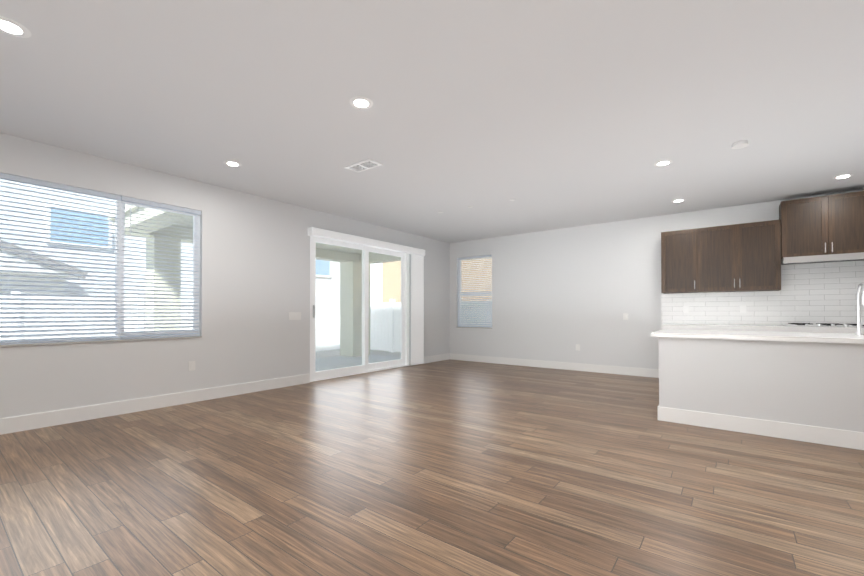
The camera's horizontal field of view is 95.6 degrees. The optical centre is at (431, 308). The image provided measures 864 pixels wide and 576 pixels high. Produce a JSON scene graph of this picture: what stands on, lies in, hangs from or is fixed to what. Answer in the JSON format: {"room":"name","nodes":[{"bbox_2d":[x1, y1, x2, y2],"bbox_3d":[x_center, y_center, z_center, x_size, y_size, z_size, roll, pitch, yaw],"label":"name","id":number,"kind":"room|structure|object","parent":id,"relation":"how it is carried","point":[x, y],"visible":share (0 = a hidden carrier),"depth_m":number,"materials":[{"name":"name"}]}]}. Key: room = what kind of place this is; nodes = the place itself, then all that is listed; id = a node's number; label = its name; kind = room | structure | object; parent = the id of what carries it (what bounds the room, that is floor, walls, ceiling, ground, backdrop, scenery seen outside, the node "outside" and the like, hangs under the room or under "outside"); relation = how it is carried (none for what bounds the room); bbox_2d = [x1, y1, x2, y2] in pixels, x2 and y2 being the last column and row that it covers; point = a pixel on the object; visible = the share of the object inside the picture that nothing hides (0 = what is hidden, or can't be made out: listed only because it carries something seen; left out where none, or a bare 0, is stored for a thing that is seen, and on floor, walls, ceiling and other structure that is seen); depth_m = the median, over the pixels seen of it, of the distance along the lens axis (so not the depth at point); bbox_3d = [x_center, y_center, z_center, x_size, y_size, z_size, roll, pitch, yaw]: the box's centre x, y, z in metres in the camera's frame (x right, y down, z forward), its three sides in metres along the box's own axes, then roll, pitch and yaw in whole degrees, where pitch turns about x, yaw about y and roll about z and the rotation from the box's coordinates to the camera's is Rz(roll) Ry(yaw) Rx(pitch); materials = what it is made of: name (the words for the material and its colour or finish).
{"room":"empty living room","nodes":[
{"label":"empty living room","id":0,"kind":"room"},
{"bbox_2d":[0,133,449,417],"bbox_3d":[-2.730,-0.218,5.235,0.150,2.740,10.470,0,-1,37],"label":"wall","id":1,"kind":"structure","parent":0,"point":[254,278],"depth_m":5.03,"materials":[{"name":"white paint"}]},
{"bbox_2d":[0,179,199,343],"bbox_3d":[-3.715,-0.454,3.982,0.065,1.570,2.480,0,-1,37],"label":"window","id":2,"kind":"structure","parent":1,"relation":"in","point":[120,216],"depth_m":4.31,"materials":[{"name":"white plastic"}]},
{"bbox_2d":[0,173,120,344],"bbox_3d":[-3.909,-0.448,3.618,0.070,1.580,1.645,0,-1,37],"label":"window blinds","id":3,"kind":"object","parent":2,"relation":"attached to","point":[9,177],"visible":0.94,"depth_m":3.88,"materials":[{"name":"white plastic"}]},
{"bbox_2d":[120,196,200,339],"bbox_3d":[-3.159,-0.440,4.599,0.070,1.580,0.805,0,-1,37],"label":"window blinds","id":4,"kind":"object","parent":2,"relation":"attached to","point":[155,204],"visible":0.92,"depth_m":4.56,"materials":[{"name":"white plastic"}]},
{"bbox_2d":[0,336,201,346],"bbox_3d":[-3.687,0.341,3.954,0.147,0.020,2.478,0,-1,37],"label":"window sill","id":5,"kind":"structure","parent":1,"relation":"attached to","point":[36,344],"depth_m":4.06,"materials":[{"name":"stone"}]},
{"bbox_2d":[0,373,309,434],"bbox_3d":[-3.826,1.065,3.652,0.014,0.146,6.280,0,-1,37],"label":"baseboard","id":6,"kind":"structure","parent":1,"relation":"attached to","point":[13,424],"depth_m":4.34,"materials":[{"name":"white wood"}]},
{"bbox_2d":[188,361,194,370],"bbox_3d":[-2.948,0.698,4.809,0.008,0.115,0.075,0,-1,37],"label":"outlet","id":7,"kind":"object","parent":1,"relation":"attached to","point":[191,365],"visible":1,"depth_m":4.80,"materials":[{"name":"white plastic"}]},
{"bbox_2d":[289,312,300,319],"bbox_3d":[-2.083,0.108,5.948,0.008,0.108,0.189,0,-1,37],"label":"light switch","id":8,"kind":"object","parent":1,"relation":"attached to","point":[294,315],"visible":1,"depth_m":5.95,"materials":[{"name":"white plastic"}]},
{"bbox_2d":[310,236,408,381],"bbox_3d":[-1.251,-0.022,7.180,0.120,2.380,2.420,0,-1,37],"label":"sliding glass door","id":9,"kind":"structure","parent":1,"relation":"in","point":[366,367],"depth_m":7.17,"materials":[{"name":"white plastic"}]},
{"bbox_2d":[308,227,424,255],"bbox_3d":[-1.047,-1.202,7.230,0.113,0.120,2.830,0,-1,37],"label":"valance","id":10,"kind":"object","parent":1,"relation":"attached to","point":[331,235],"visible":0.93,"depth_m":6.90,"materials":[{"name":"white plastic"}]},
{"bbox_2d":[411,254,423,364],"bbox_3d":[-0.301,0.012,8.198,0.026,2.280,0.387,0,-1,37],"label":"vertical blinds","id":11,"kind":"object","parent":1,"relation":"attached to","point":[417,309],"visible":0.98,"depth_m":8.18,"materials":[{"name":"white plastic"}]},
{"bbox_2d":[410,353,447,364],"bbox_3d":[-0.020,1.107,8.641,0.014,0.146,1.390,0,-1,37],"label":"baseboard","id":12,"kind":"structure","parent":1,"relation":"attached to","point":[441,357],"depth_m":8.74,"materials":[{"name":"white wood"}]},
{"bbox_2d":[0,359,863,575],"bbox_3d":[0.749,1.179,2.570,8.900,0.100,10.470,0,-1,37],"label":"floor","id":13,"kind":"structure","parent":0,"point":[449,467],"depth_m":2.47,"materials":[{"name":"brown wood"}]},
{"bbox_2d":[651,329,863,449],"bbox_3d":[4.104,0.687,3.303,3.810,0.896,1.100,0,-1,37],"label":"kitchen island","id":14,"kind":"object","parent":13,"relation":"on","point":[804,386],"visible":1,"depth_m":3.52,"materials":[{"name":"white paint"}]},
{"bbox_2d":[855,283,863,334],"bbox_3d":[3.949,0.004,3.573,0.096,0.474,0.219,0,-1,37],"label":"faucet","id":15,"kind":"object","parent":14,"relation":"on","point":[859,288],"visible":1,"depth_m":3.64,"materials":[{"name":"silver metal"}]},
{"bbox_2d":[753,327,856,332],"bbox_3d":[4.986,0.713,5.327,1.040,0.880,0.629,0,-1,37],"label":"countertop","id":16,"kind":"structure","parent":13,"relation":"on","point":[770,328],"depth_m":5.01,"materials":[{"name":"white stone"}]},
{"bbox_2d":[783,323,863,326],"bbox_3d":[5.226,0.211,5.149,0.880,0.037,0.510,0,-1,37],"label":"cooktop","id":17,"kind":"object","parent":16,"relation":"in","point":[823,325],"visible":0.83,"depth_m":5.10,"materials":[{"name":"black metal"}]},
{"bbox_2d":[0,0,863,242],"bbox_3d":[0.749,-1.661,2.594,8.900,0.100,10.470,0,-1,37],"label":"ceiling","id":18,"kind":"structure","parent":0,"point":[551,114],"depth_m":3.02,"materials":[{"name":"white paint"}]},
{"bbox_2d":[0,16,30,37],"bbox_3d":[-2.417,-1.610,2.235,0.184,0.004,0.184,0,-1,37],"label":"recessed light","id":19,"kind":"object","parent":18,"relation":"in","point":[11,27],"visible":1,"depth_m":2.24,"materials":[{"name":"white plastic"}]},
{"bbox_2d":[223,161,241,166],"bbox_3d":[-2.188,-1.592,4.299,0.184,0.004,0.184,0,-1,37],"label":"recessed light","id":20,"kind":"object","parent":18,"relation":"in","point":[233,163],"visible":1,"depth_m":4.29,"materials":[{"name":"white plastic"}]},
{"bbox_2d":[349,96,372,108],"bbox_3d":[-0.551,-1.603,3.050,0.184,0.004,0.184,0,-1,37],"label":"recessed light","id":21,"kind":"object","parent":18,"relation":"in","point":[359,102],"visible":1,"depth_m":3.04,"materials":[{"name":"white plastic"}]},
{"bbox_2d":[345,159,382,172],"bbox_3d":[-0.762,-1.589,4.355,0.400,0.012,0.200,0,-1,37],"label":"ceiling vent","id":22,"kind":"object","parent":18,"relation":"in","point":[364,165],"visible":1,"depth_m":4.32,"materials":[{"name":"white plastic"}]},
{"bbox_2d":[654,160,672,165],"bbox_3d":[2.530,-1.592,4.285,0.184,0.004,0.184,0,-1,37],"label":"recessed light","id":23,"kind":"object","parent":18,"relation":"in","point":[663,162],"visible":1,"depth_m":4.28,"materials":[{"name":"white plastic"}]},
{"bbox_2d":[671,199,685,202],"bbox_3d":[3.605,-1.580,5.728,0.184,0.004,0.184,0,-1,37],"label":"recessed light","id":24,"kind":"object","parent":18,"relation":"in","point":[678,200],"visible":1,"depth_m":5.71,"materials":[{"name":"white plastic"}]},
{"bbox_2d":[732,140,748,148],"bbox_3d":[2.969,-1.583,3.773,0.130,0.034,0.130,0,-1,37],"label":"smoke detector","id":25,"kind":"object","parent":18,"relation":"attached to","point":[740,144],"visible":1,"depth_m":3.75,"materials":[{"name":"white plastic"}]},
{"bbox_2d":[832,174,853,178],"bbox_3d":[4.941,-1.589,4.709,0.184,0.004,0.184,0,-1,37],"label":"recessed light","id":26,"kind":"object","parent":18,"relation":"in","point":[843,176],"visible":1,"depth_m":4.69,"materials":[{"name":"white plastic"}]},
{"bbox_2d":[450,189,863,368],"bbox_3d":[3.938,-0.206,6.638,8.750,2.740,0.150,0,-1,37],"label":"wall","id":27,"kind":"structure","parent":0,"point":[558,295],"depth_m":7.40,"materials":[{"name":"white paint"}]},
{"bbox_2d":[456,327,491,328],"bbox_3d":[0.980,0.422,8.873,0.928,0.020,0.147,0,-1,37],"label":"window sill","id":28,"kind":"structure","parent":27,"relation":"attached to","point":[474,327],"depth_m":8.79,"materials":[{"name":"stone"}]},
{"bbox_2d":[458,257,491,327],"bbox_3d":[1.002,-0.387,8.908,0.930,1.600,0.065,0,-1,37],"label":"window unit","id":29,"kind":"structure","parent":27,"relation":"in","point":[471,293],"depth_m":8.99,"materials":[{"name":"white plastic"}]},
{"bbox_2d":[457,255,491,326],"bbox_3d":[0.961,-0.372,8.854,0.910,1.623,0.070,0,-1,37],"label":"window blinds","id":30,"kind":"object","parent":29,"relation":"attached to","point":[487,315],"visible":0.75,"depth_m":8.84,"materials":[{"name":"white plastic"}]},
{"bbox_2d":[448,353,658,377],"bbox_3d":[2.135,1.101,7.900,4.340,0.146,0.014,0,-1,37],"label":"baseboard","id":31,"kind":"structure","parent":27,"relation":"attached to","point":[644,372],"depth_m":7.59,"materials":[{"name":"white wood"}]},
{"bbox_2d":[623,313,627,319],"bbox_3d":[3.424,0.136,6.927,0.075,0.115,0.008,0,-1,37],"label":"switch plate","id":32,"kind":"object","parent":27,"relation":"attached to","point":[625,316],"visible":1,"depth_m":6.93,"materials":[{"name":"white plastic"}]},
{"bbox_2d":[661,228,696,293],"bbox_3d":[3.987,-0.749,6.301,0.483,0.980,0.327,0,-1,37],"label":"upper cabinet","id":33,"kind":"object","parent":27,"relation":"attached to","point":[678,248],"depth_m":6.18,"materials":[{"name":"brown wood"}]},
{"bbox_2d":[697,219,780,292],"bbox_3d":[4.564,-0.753,5.862,0.967,0.980,0.327,0,-1,37],"label":"upper cabinet","id":34,"kind":"object","parent":27,"relation":"attached to","point":[744,257],"depth_m":5.71,"materials":[{"name":"brown wood"}]},
{"bbox_2d":[661,260,863,324],"bbox_3d":[5.557,-0.259,5.308,4.259,0.978,0.001,0,-1,37],"label":"tile backsplash","id":35,"kind":"structure","parent":27,"relation":"attached to","point":[814,293],"depth_m":5.62,"materials":[{"name":"white tile"}]},
{"bbox_2d":[683,306,688,312],"bbox_3d":[4.139,0.011,6.380,0.075,0.115,0.008,0,-1,37],"label":"outlet","id":36,"kind":"object","parent":35,"relation":"attached to","point":[685,309],"visible":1,"depth_m":6.38,"materials":[{"name":"white plastic"}]},
{"bbox_2d":[740,306,745,312],"bbox_3d":[4.719,0.008,5.938,0.075,0.115,0.008,0,-1,37],"label":"outlet","id":37,"kind":"object","parent":35,"relation":"attached to","point":[742,309],"visible":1,"depth_m":5.94,"materials":[{"name":"white plastic"}]},
{"bbox_2d":[779,191,863,259],"bbox_3d":[5.310,-1.098,5.275,0.925,0.800,0.360,0,-1,37],"label":"upper cabinet","id":38,"kind":"object","parent":27,"relation":"attached to","point":[825,225],"visible":0.85,"depth_m":5.19,"materials":[{"name":"brown wood"}]},
{"bbox_2d":[781,252,863,264],"bbox_3d":[5.260,-0.655,5.205,0.915,0.082,0.508,0,-1,37],"label":"range hood","id":39,"kind":"object","parent":27,"relation":"attached to","point":[824,258],"visible":0.92,"depth_m":5.09,"materials":[{"name":"silver metal"}]},
{"label":"outside","id":40,"kind":"structure","parent":0,"visible":0},
{"bbox_2d":[315,349,400,358],"bbox_3d":[-5.120,1.394,10.208,70.000,0.200,70.000,0,-1,37],"label":"ground","id":41,"kind":"structure","parent":40,"point":[325,353],"depth_m":11.46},
{"bbox_2d":[0,240,87,339],"bbox_3d":[-9.422,-0.363,6.084,1.020,3.244,6.059,0,-1,37],"label":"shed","id":42,"kind":"object","parent":41,"relation":"on","point":[31,270],"depth_m":7.63,"materials":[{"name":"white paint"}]},
{"bbox_2d":[0,179,339,336],"bbox_3d":[-11.174,-2.150,10.958,8.400,6.900,16.700,0,-1,37],"label":"neighbor house","id":43,"kind":"structure","parent":41,"relation":"on","point":[333,272],"depth_m":8.97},
{"bbox_2d":[0,291,491,352],"bbox_3d":[-4.631,0.440,3.932,7.730,1.602,16.730,0,-1,37],"label":"fence","id":44,"kind":"object","parent":41,"relation":"on","point":[375,333],"depth_m":8.96,"materials":[{"name":"white plastic"}]},
{"bbox_2d":[315,354,400,371],"bbox_3d":[-2.536,1.233,7.748,2.595,0.080,5.420,0,-1,37],"label":"patio slab","id":45,"kind":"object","parent":41,"relation":"on","point":[332,365],"depth_m":8.96,"materials":[{"name":"concrete"}]},
{"bbox_2d":[145,235,370,356],"bbox_3d":[-3.303,-0.010,8.563,0.500,2.420,4.870,0,-1,37],"label":"patio column","id":46,"kind":"structure","parent":45,"relation":"on","point":[354,315],"depth_m":6.82,"materials":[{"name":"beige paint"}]},
{"bbox_2d":[108,204,400,263],"bbox_3d":[-2.578,-1.427,7.802,2.690,0.400,5.520,0,-1,37],"label":"roof","id":47,"kind":"structure","parent":46,"relation":"on","point":[334,252],"depth_m":6.71,"materials":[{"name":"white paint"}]},
{"bbox_2d":[382,258,491,302],"bbox_3d":[5.212,-2.224,14.055,13.100,7.100,8.300,0,-1,37],"label":"neighbor house","id":48,"kind":"structure","parent":41,"relation":"on","point":[395,269],"depth_m":14.29,"materials":[{"name":"beige paint"}]}
]}

